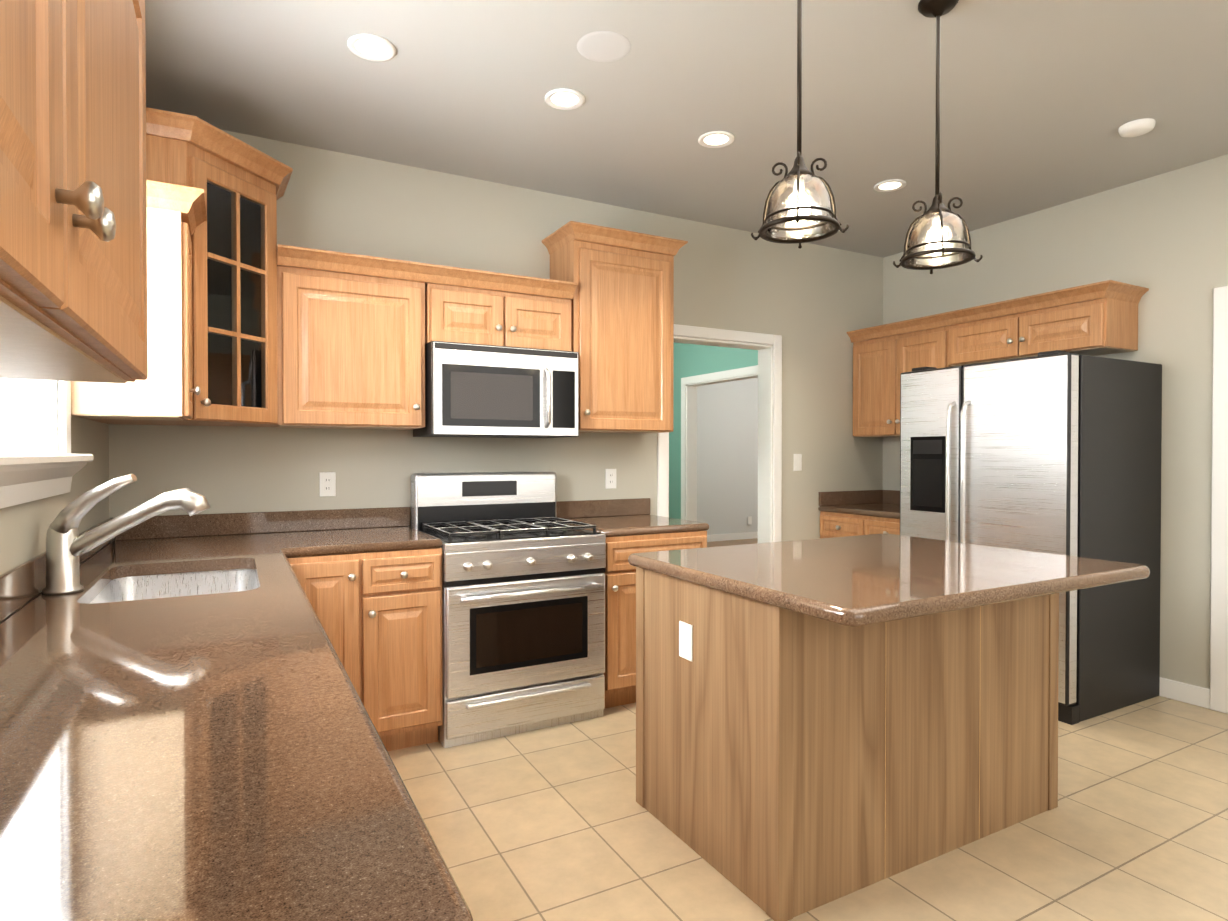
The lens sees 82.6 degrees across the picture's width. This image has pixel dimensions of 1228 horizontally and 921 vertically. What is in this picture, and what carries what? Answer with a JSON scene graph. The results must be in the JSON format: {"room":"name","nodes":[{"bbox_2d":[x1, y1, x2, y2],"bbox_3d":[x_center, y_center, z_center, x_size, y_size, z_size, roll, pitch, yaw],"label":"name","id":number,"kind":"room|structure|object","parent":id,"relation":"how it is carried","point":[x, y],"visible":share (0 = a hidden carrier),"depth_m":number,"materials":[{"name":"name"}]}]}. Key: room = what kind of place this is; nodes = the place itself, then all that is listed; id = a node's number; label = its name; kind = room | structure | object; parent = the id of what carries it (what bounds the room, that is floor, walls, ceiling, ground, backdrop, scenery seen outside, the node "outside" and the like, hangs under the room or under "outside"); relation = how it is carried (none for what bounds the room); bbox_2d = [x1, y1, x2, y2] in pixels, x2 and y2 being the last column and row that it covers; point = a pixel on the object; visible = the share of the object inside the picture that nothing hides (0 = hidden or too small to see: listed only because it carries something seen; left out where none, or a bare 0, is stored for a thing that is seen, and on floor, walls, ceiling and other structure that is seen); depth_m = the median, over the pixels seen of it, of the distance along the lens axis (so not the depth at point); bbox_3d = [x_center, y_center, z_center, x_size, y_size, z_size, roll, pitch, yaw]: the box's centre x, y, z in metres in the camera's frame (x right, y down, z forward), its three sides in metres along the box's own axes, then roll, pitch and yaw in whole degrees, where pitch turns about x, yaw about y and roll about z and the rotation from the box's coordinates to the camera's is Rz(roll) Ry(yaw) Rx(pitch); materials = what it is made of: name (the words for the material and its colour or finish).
{"room":"kitchen","nodes":[
{"label":"kitchen","id":0,"kind":"room"},
{"bbox_2d":[0,385,108,615],"bbox_3d":[-0.942,-0.102,0.563,0.170,2.800,5.810,0,1,-29],"label":"wall","id":1,"kind":"structure","parent":0,"point":[24,527],"depth_m":2.16,"materials":[{"name":"grey paint"}]},
{"bbox_2d":[0,0,91,331],"bbox_3d":[-0.517,-0.514,0.315,0.340,0.770,0.516,0,1,-29],"label":"upper cabinet","id":2,"kind":"object","parent":1,"relation":"attached to","point":[73,249],"depth_m":0.57,"materials":[{"name":"brown wood"}]},
{"bbox_2d":[0,378,92,508],"bbox_3d":[-1.530,-0.526,1.713,0.245,1.265,1.150,0,1,-29],"label":"window","id":3,"kind":"structure","parent":1,"relation":"in","point":[38,460],"depth_m":2.10,"materials":[{"name":"white"}]},
{"bbox_2d":[0,0,147,382],"bbox_3d":[-0.809,-0.520,0.851,0.340,0.770,0.704,0,1,-29],"label":"upper cabinet","id":4,"kind":"object","parent":1,"relation":"attached to","point":[115,350],"depth_m":0.92,"materials":[{"name":"brown wood"}]},
{"bbox_2d":[71,180,206,420],"bbox_3d":[-1.640,-0.534,2.426,0.390,0.774,0.328,0,1,-29],"label":"upper cabinet","id":5,"kind":"object","parent":1,"relation":"attached to","point":[176,217],"visible":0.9,"depth_m":2.36,"materials":[{"name":"brown wood"}]},
{"bbox_2d":[108,129,882,541],"bbox_3d":[-0.099,-0.140,4.258,4.850,2.800,0.130,0,1,-29],"label":"wall","id":6,"kind":"structure","parent":0,"point":[812,305],"depth_m":3.90,"materials":[{"name":"grey paint"}]},
{"bbox_2d":[89,107,292,426],"bbox_3d":[-1.716,-0.716,2.896,0.708,1.120,0.698,0,1,-29],"label":"upper cabinet","id":7,"kind":"object","parent":6,"relation":"attached to","point":[242,184],"visible":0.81,"depth_m":2.81,"materials":[{"name":"brown wood"}]},
{"bbox_2d":[319,472,335,496],"bbox_3d":[-1.418,0.118,3.462,0.075,0.120,0.008,0,1,-29],"label":"electrical outlet","id":8,"kind":"object","parent":6,"relation":"attached to","point":[327,483],"visible":1,"depth_m":3.46,"materials":[{"name":"white plastic"}]},
{"bbox_2d":[274,244,429,429],"bbox_3d":[-1.264,-0.546,3.348,0.643,0.770,0.340,0,1,-29],"label":"upper cabinet","id":9,"kind":"object","parent":6,"relation":"attached to","point":[356,333],"depth_m":3.19,"materials":[{"name":"brown wood"}]},
{"bbox_2d":[430,264,576,350],"bbox_3d":[-0.635,-0.754,3.689,0.766,0.360,0.340,0,1,-29],"label":"upper cabinet","id":10,"kind":"object","parent":6,"relation":"attached to","point":[471,306],"depth_m":3.52,"materials":[{"name":"brown wood"}]},
{"bbox_2d":[413,341,578,437],"bbox_3d":[-0.607,-0.346,3.641,0.766,0.445,0.459,0,1,-29],"label":"microwave","id":11,"kind":"object","parent":10,"relation":"attached to","point":[481,391],"visible":1,"depth_m":3.46,"materials":[{"name":"silver metal"}]},
{"bbox_2d":[605,469,615,488],"bbox_3d":[-0.018,0.110,4.226,0.075,0.120,0.008,0,1,-29],"label":"electrical outlet","id":12,"kind":"object","parent":6,"relation":"attached to","point":[610,478],"visible":1,"depth_m":4.22,"materials":[{"name":"white plastic"}]},
{"bbox_2d":[542,221,687,433],"bbox_3d":[0.004,-0.711,4.010,0.740,1.094,0.390,0,1,-29],"label":"upper cabinet","id":13,"kind":"object","parent":6,"relation":"attached to","point":[623,322],"visible":0.98,"depth_m":3.87,"materials":[{"name":"brown wood"}]},
{"bbox_2d":[657,324,781,542],"bbox_3d":[0.682,0.195,4.688,1.010,2.120,0.170,0,1,-29],"label":"door frame","id":14,"kind":"structure","parent":6,"relation":"attached to","point":[768,347],"depth_m":4.83,"materials":[{"name":"white wood"}]},
{"bbox_2d":[794,454,801,470],"bbox_3d":[1.299,0.013,4.943,0.075,0.120,0.008,0,1,-29],"label":"light switch","id":15,"kind":"object","parent":6,"relation":"attached to","point":[797,462],"visible":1,"depth_m":4.94,"materials":[{"name":"white plastic"}]},
{"bbox_2d":[145,0,1227,257],"bbox_3d":[1.244,-1.544,1.740,5.150,0.060,5.810,0,1,-29],"label":"ceiling","id":16,"kind":"structure","parent":0,"point":[1043,102],"depth_m":2.91,"materials":[{"name":"grey paint"}]},
{"bbox_2d":[347,33,395,61],"bbox_3d":[-0.892,-1.517,2.575,0.170,0.009,0.170,0,1,-29],"label":"recessed light","id":17,"kind":"object","parent":16,"relation":"in","point":[372,47],"visible":1,"depth_m":2.57,"materials":[{"name":"white"}]},
{"bbox_2d":[545,88,584,109],"bbox_3d":[-0.207,-1.521,2.948,0.170,0.009,0.170,0,1,-29],"label":"recessed light","id":18,"kind":"object","parent":16,"relation":"in","point":[564,99],"visible":1,"depth_m":2.94,"materials":[{"name":"white"}]},
{"bbox_2d":[577,31,630,61],"bbox_3d":[-0.037,-1.520,2.574,0.200,0.003,0.200,0,1,-29],"label":"ceiling speaker","id":19,"kind":"object","parent":16,"relation":"attached to","point":[603,46],"visible":1,"depth_m":2.56,"materials":[{"name":"grey plastic"}]},
{"bbox_2d":[698,131,733,147],"bbox_3d":[0.486,-1.525,3.327,0.170,0.009,0.170,0,1,-29],"label":"recessed light","id":20,"kind":"object","parent":16,"relation":"in","point":[715,139],"visible":1,"depth_m":3.33,"materials":[{"name":"white"}]},
{"bbox_2d":[751,0,848,248],"bbox_3d":[0.534,-1.081,2.013,0.228,0.870,0.228,0,1,-29],"label":"pendant light","id":21,"kind":"object","parent":16,"relation":"hanging from","point":[799,176],"visible":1,"depth_m":2.01,"materials":[{"name":"brown metal"}]},
{"bbox_2d":[874,179,905,191],"bbox_3d":[1.540,-1.531,3.902,0.170,0.009,0.170,0,1,-29],"label":"recessed light","id":22,"kind":"object","parent":16,"relation":"in","point":[890,185],"visible":1,"depth_m":3.90,"materials":[{"name":"white"}]},
{"bbox_2d":[893,0,982,273],"bbox_3d":[1.073,-1.084,2.319,0.228,0.870,0.228,0,1,-29],"label":"pendant light","id":23,"kind":"object","parent":16,"relation":"hanging from","point":[938,212],"visible":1,"depth_m":2.31,"materials":[{"name":"brown metal"}]},
{"bbox_2d":[1118,118,1155,136],"bbox_3d":[2.384,-1.511,3.189,0.136,0.034,0.136,0,1,-29],"label":"smoke detector","id":24,"kind":"object","parent":16,"relation":"attached to","point":[1136,128],"visible":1,"depth_m":3.16,"materials":[{"name":"white plastic"}]},
{"bbox_2d":[669,343,757,518],"bbox_3d":[1.056,-0.175,7.610,0.130,2.800,4.650,0,1,-29],"label":"wall","id":25,"kind":"structure","parent":0,"point":[692,360],"depth_m":7.93,"materials":[{"name":"teal paint"}]},
{"bbox_2d":[697,378,757,534],"bbox_3d":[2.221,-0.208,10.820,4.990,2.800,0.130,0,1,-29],"label":"door","id":26,"kind":"structure","parent":0,"point":[727,457],"depth_m":10.46,"materials":[{"name":"white paint"}]},
{"bbox_2d":[681,365,757,541],"bbox_3d":[1.601,0.140,8.088,8.500,2.160,4.080,0,1,-29],"label":"trim","id":27,"kind":"structure","parent":26,"relation":"attached to","point":[690,384],"depth_m":7.92,"materials":[{"name":"white wood"}]},
{"bbox_2d":[748,516,751,524],"bbox_3d":[2.068,0.914,10.652,0.070,0.120,0.010,0,1,-29],"label":"outlet","id":28,"kind":"object","parent":26,"relation":"attached to","point":[750,520],"visible":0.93,"depth_m":10.65,"materials":[{"name":"white plastic"}]},
{"bbox_2d":[388,538,1227,920],"bbox_3d":[2.360,1.282,5.068,10.270,0.060,10.530,0,1,-29],"label":"floor","id":29,"kind":"structure","parent":0,"point":[556,823],"depth_m":2.35,"materials":[{"name":"tile"}]},
{"bbox_2d":[287,547,442,750],"bbox_3d":[-1.196,0.829,3.194,0.672,0.884,0.701,0,1,-29],"label":"base cabinet","id":30,"kind":"object","parent":29,"relation":"on","point":[379,616],"visible":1,"depth_m":2.97,"materials":[{"name":"brown wood"}]},
{"bbox_2d":[411,471,605,747],"bbox_3d":[-0.536,0.667,3.524,0.796,1.200,0.750,0,1,-29],"label":"range","id":31,"kind":"object","parent":29,"relation":"on","point":[523,592],"visible":0.94,"depth_m":3.28,"materials":[{"name":"silver metal"}]},
{"bbox_2d":[604,531,706,708],"bbox_3d":[0.082,0.821,3.891,0.632,0.884,0.701,0,1,-29],"label":"base cabinet","id":32,"kind":"object","parent":29,"relation":"on","point":[620,632],"visible":0.17,"depth_m":3.52,"materials":[{"name":"brown wood"}]},
{"bbox_2d":[557,498,708,536],"bbox_3d":[0.083,0.308,3.916,0.662,0.140,0.648,0,1,-29],"label":"countertop","id":33,"kind":"structure","parent":32,"relation":"on","point":[616,517],"depth_m":4.05,"materials":[{"name":"stone"}]},
{"bbox_2d":[636,567,1058,920],"bbox_3d":[0.858,0.835,2.591,1.345,0.884,0.780,0,1,-29],"label":"kitchen island","id":34,"kind":"object","parent":29,"relation":"on","point":[790,764],"visible":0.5,"depth_m":2.19,"materials":[{"name":"brown wood"}]},
{"bbox_2d":[679,621,692,661],"bbox_3d":[0.240,0.600,2.326,0.008,0.120,0.075,0,1,-29],"label":"outlet","id":35,"kind":"object","parent":34,"relation":"attached to","point":[685,640],"visible":1,"depth_m":2.32,"materials":[{"name":"white plastic"}]},
{"bbox_2d":[628,533,1149,626],"bbox_3d":[0.922,0.371,2.479,1.415,0.044,1.100,0,1,-29],"label":"island countertop","id":36,"kind":"structure","parent":34,"relation":"on","point":[858,580],"depth_m":2.20,"materials":[{"name":"stone"}]},
{"bbox_2d":[820,511,899,537],"bbox_3d":[1.948,0.812,4.842,0.701,0.884,0.818,0,1,-29],"label":"base cabinet","id":37,"kind":"object","parent":29,"relation":"on","point":[832,524],"visible":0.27,"depth_m":4.76,"materials":[{"name":"brown wood"}]},
{"bbox_2d":[818,490,899,518],"bbox_3d":[1.970,0.299,4.832,0.668,0.140,0.848,0,1,-29],"label":"countertop","id":38,"kind":"structure","parent":37,"relation":"on","point":[881,503],"depth_m":5.08,"materials":[{"name":"stone"}]},
{"bbox_2d":[900,350,1161,724],"bbox_3d":[2.289,0.360,3.951,0.930,1.805,0.975,0,1,-29],"label":"fridge","id":39,"kind":"object","parent":29,"relation":"on","point":[1056,452],"visible":0.75,"depth_m":3.57,"materials":[{"name":"silver metal"}]},
{"bbox_3d":[-1.143,0.843,1.812,0.661,0.884,3.178,0,1,-29],"label":"base cabinet","id":40,"kind":"object","parent":29,"relation":"on","visible":0},
{"bbox_2d":[0,511,472,920],"bbox_3d":[-1.141,0.423,1.803,0.660,0.325,3.188,0,1,-29],"label":"countertop","id":41,"kind":"structure","parent":40,"relation":"on","point":[188,731],"depth_m":0.89,"materials":[{"name":"stone"}]},
{"bbox_2d":[42,474,209,594],"bbox_3d":[-1.351,0.197,1.952,0.407,0.321,0.090,0,1,-17],"label":"faucet","id":42,"kind":"object","parent":41,"relation":"on","point":[67,545],"visible":1,"depth_m":1.91,"materials":[{"name":"silver metal"}]},
{"bbox_2d":[276,507,441,554],"bbox_3d":[-1.139,0.316,3.136,0.622,0.140,0.848,0,1,-29],"label":"countertop","id":43,"kind":"structure","parent":40,"relation":"on","point":[360,530],"depth_m":3.38,"materials":[{"name":"stone"}]},
{"bbox_2d":[883,154,1227,688],"bbox_3d":[3.447,-0.127,2.957,0.130,2.800,5.810,0,1,-29],"label":"wall","id":44,"kind":"structure","parent":0,"point":[1163,237],"depth_m":3.74,"materials":[{"name":"grey paint"}]},
{"bbox_2d":[847,312,946,436],"bbox_3d":[2.100,-0.562,4.927,0.340,0.770,0.790,0,1,-29],"label":"upper cabinet","id":45,"kind":"object","parent":44,"relation":"attached to","point":[881,353],"depth_m":4.90,"materials":[{"name":"brown wood"}]},
{"bbox_2d":[947,299,1014,366],"bbox_3d":[2.401,-0.776,4.373,0.340,0.330,0.462,0,1,-29],"label":"upper cabinet","id":46,"kind":"object","parent":44,"relation":"attached to","point":[985,333],"depth_m":4.28,"materials":[{"name":"brown wood"}]},
{"bbox_2d":[1015,280,1142,358],"bbox_3d":[2.622,-0.772,3.967,0.340,0.330,0.463,0,1,-29],"label":"upper cabinet","id":47,"kind":"object","parent":44,"relation":"attached to","point":[1097,318],"depth_m":3.82,"materials":[{"name":"brown wood"}]},
{"bbox_2d":[1159,677,1209,708],"bbox_3d":[2.938,1.226,2.694,1.030,0.100,5.550,0,1,-29],"label":"baseboard","id":48,"kind":"structure","parent":44,"relation":"attached to","point":[1185,693],"depth_m":3.65,"materials":[{"name":"white wood"}]},
{"bbox_2d":[1210,286,1227,713],"bbox_3d":[3.304,0.201,3.139,0.090,2.140,0.980,0,1,-29],"label":"door frame","id":49,"kind":"structure","parent":44,"relation":"attached to","point":[1219,621],"depth_m":3.52,"materials":[{"name":"white wood"}]}
]}

